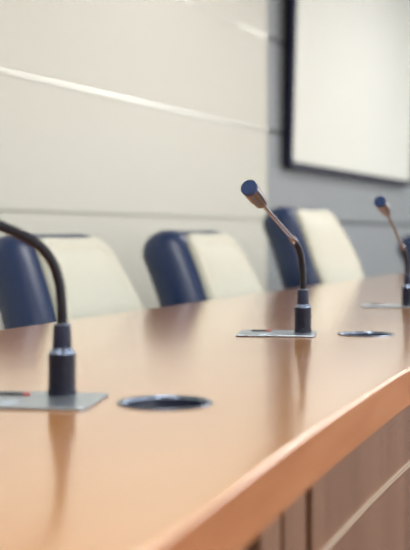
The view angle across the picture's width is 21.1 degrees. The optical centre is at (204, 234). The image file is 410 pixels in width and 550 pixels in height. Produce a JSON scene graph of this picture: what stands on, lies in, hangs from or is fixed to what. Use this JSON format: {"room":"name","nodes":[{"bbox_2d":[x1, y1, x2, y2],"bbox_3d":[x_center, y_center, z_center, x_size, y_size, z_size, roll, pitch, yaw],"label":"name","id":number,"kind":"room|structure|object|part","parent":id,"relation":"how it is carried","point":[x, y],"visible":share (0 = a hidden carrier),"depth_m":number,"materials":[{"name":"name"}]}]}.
{"room":"conference room","nodes":[
{"label":"conference room","id":0,"kind":"room"},
{"bbox_2d":[0,0,409,329],"bbox_3d":[-0.340,-0.486,4.591,0.203,2.750,14.800,0,0,25],"label":"wall","id":1,"kind":"structure","parent":0,"point":[123,123],"depth_m":4.64,"materials":[{"name":"beige paint"}]},
{"bbox_2d":[285,0,409,186],"bbox_3d":[0.990,-1.099,7.042,0.106,1.483,2.510,0,0,25],"label":"projection screen","id":2,"kind":"object","parent":1,"relation":"attached to","point":[348,89],"visible":1,"depth_m":6.81,"materials":[{"name":"white"}]},
{"bbox_3d":[2.675,0.939,3.157,12.740,0.100,16.682,0,0,0],"label":"floor","id":3,"kind":"structure","parent":0,"visible":0},
{"bbox_2d":[0,233,143,328],"bbox_3d":[-0.106,0.442,2.457,0.729,0.893,0.576,0,0,23],"label":"office chair","id":4,"kind":"object","parent":3,"relation":"on","point":[96,283],"visible":0.26,"depth_m":2.41,"materials":[{"name":"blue leather"}]},
{"bbox_2d":[37,237,143,320],"bbox_3d":[-0.260,0.184,2.523,0.206,0.358,0.392,0,0,23],"label":"backrest cushion","id":5,"kind":"object","parent":4,"relation":"on","point":[96,283],"depth_m":2.49,"materials":[{"name":"beige leather"}]},
{"bbox_2d":[142,230,263,306],"bbox_3d":[0.216,0.437,2.960,0.729,0.903,0.576,0,0,23],"label":"office chair","id":6,"kind":"object","parent":3,"relation":"on","point":[183,267],"visible":0.33,"depth_m":2.90,"materials":[{"name":"leather"}]},
{"bbox_2d":[187,233,263,300],"bbox_3d":[0.062,0.174,3.026,0.206,0.358,0.392,0,0,23],"label":"backrest cushion","id":7,"kind":"object","parent":6,"relation":"on","point":[217,266],"depth_m":2.95,"materials":[{"name":"beige leather"}]},
{"bbox_2d":[0,273,409,549],"bbox_3d":[0.539,0.519,2.676,0.855,0.740,7.650,0,0,23],"label":"conference table","id":8,"kind":"object","parent":3,"relation":"on","point":[302,443],"visible":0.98,"depth_m":0.97,"materials":[{"name":"brown wood"}]},
{"bbox_2d":[0,220,108,410],"bbox_3d":[-0.179,0.050,0.984,0.179,0.198,0.116,0,0,0],"label":"gooseneck microphone","id":9,"kind":"object","parent":8,"relation":"on","point":[61,394],"visible":1,"depth_m":1.01,"materials":[{"name":"black metal"}]},
{"bbox_3d":[-0.153,0.148,0.987,0.116,0.001,0.094,0,0,8],"label":"mounting plate","id":10,"kind":"part","parent":9,"relation":"part of","materials":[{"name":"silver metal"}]},
{"bbox_2d":[47,348,76,395],"bbox_3d":[-0.133,0.126,1.021,0.027,0.042,0.027,0,0,0],"label":"socket","id":11,"kind":"object","parent":9,"relation":"attached to","point":[61,361],"depth_m":1.01,"materials":[{"name":"black"}]},
{"bbox_2d":[117,395,212,409],"bbox_3d":[-0.035,0.165,0.978,0.086,0.034,0.086,0,0,0],"label":"grommet","id":12,"kind":"object","parent":8,"relation":"attached to","point":[148,402],"visible":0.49,"depth_m":1.01,"materials":[{"name":"silver"}]},
{"bbox_2d":[236,180,316,336],"bbox_3d":[0.105,0.035,1.631,0.116,0.228,0.146,0,0,8],"label":"gooseneck microphone","id":13,"kind":"object","parent":8,"relation":"on","point":[250,189],"visible":1,"depth_m":1.66,"materials":[{"name":"black metal"}]},
{"bbox_2d":[241,180,257,195],"bbox_3d":[0.063,-0.067,1.572,0.024,0.024,0.017,0,0,31],"label":"grille","id":14,"kind":"object","parent":13,"relation":"attached to","point":[249,187],"depth_m":1.57,"materials":[{"name":"blue metal"}]},
{"bbox_3d":[0.109,0.148,1.657,0.116,0.001,0.094,0,0,8],"label":"mounting plate","id":15,"kind":"part","parent":13,"relation":"part of","materials":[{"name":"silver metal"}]},
{"bbox_3d":[0.108,-0.020,1.633,0.006,0.055,0.071,0,0,45],"label":"stem","id":16,"kind":"part","parent":13,"relation":"part of","materials":[{"name":"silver metal"}]},
{"bbox_2d":[294,304,311,332],"bbox_3d":[0.149,0.126,1.669,0.027,0.042,0.027,0,0,0],"label":"socket","id":17,"kind":"object","parent":13,"relation":"attached to","point":[302,311],"depth_m":1.66,"materials":[{"name":"black"}]},
{"bbox_2d":[337,331,394,336],"bbox_3d":[0.242,0.165,1.652,0.086,0.034,0.086,0,0,0],"label":"grommet","id":18,"kind":"object","parent":8,"relation":"attached to","point":[350,333],"visible":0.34,"depth_m":1.68,"materials":[{"name":"silver metal"}]},
{"bbox_2d":[362,196,409,307],"bbox_3d":[0.383,0.035,2.275,0.116,0.228,0.147,0,0,8],"label":"gooseneck microphone","id":19,"kind":"object","parent":8,"relation":"on","point":[380,202],"visible":1,"depth_m":2.29,"materials":[{"name":"black metal"}]},
{"bbox_2d":[374,196,385,207],"bbox_3d":[0.352,-0.067,2.214,0.024,0.024,0.016,0,0,31],"label":"grille","id":20,"kind":"object","parent":19,"relation":"attached to","point":[380,201],"depth_m":2.21,"materials":[{"name":"blue metal"}]},
{"bbox_3d":[0.387,0.148,2.301,0.116,0.001,0.094,0,0,8],"label":"mounting plate","id":21,"kind":"part","parent":19,"relation":"part of","materials":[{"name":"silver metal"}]},
{"bbox_3d":[0.393,-0.011,2.276,0.006,0.071,0.068,0,0,38],"label":"stem","id":22,"kind":"part","parent":19,"relation":"part of","materials":[{"name":"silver metal"}]},
{"bbox_2d":[401,285,409,304],"bbox_3d":[0.427,0.126,2.313,0.027,0.042,0.027,0,0,0],"label":"socket","id":23,"kind":"object","parent":19,"relation":"attached to","point":[405,288],"depth_m":2.30,"materials":[{"name":"black"}]},
{"bbox_2d":[263,206,363,289],"bbox_3d":[0.582,0.393,3.871,0.729,0.991,0.541,0,0,31],"label":"office chair","id":24,"kind":"object","parent":3,"relation":"on","point":[330,257],"visible":0.4,"depth_m":3.85,"materials":[{"name":"beige leather"}]},
{"bbox_2d":[296,209,363,283],"bbox_3d":[0.439,0.086,3.958,0.206,0.358,0.368,0,0,31],"label":"backrest cushion","id":25,"kind":"object","parent":24,"relation":"on","point":[329,255],"depth_m":3.89,"materials":[{"name":"beige leather"}]},
{"bbox_2d":[397,235,409,271],"bbox_3d":[1.315,0.443,5.320,0.729,0.891,0.576,0,0,23],"label":"office chair","id":26,"kind":"object","parent":3,"relation":"on","point":[405,240],"visible":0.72,"depth_m":5.28,"materials":[{"name":"blue leather"}]}
]}

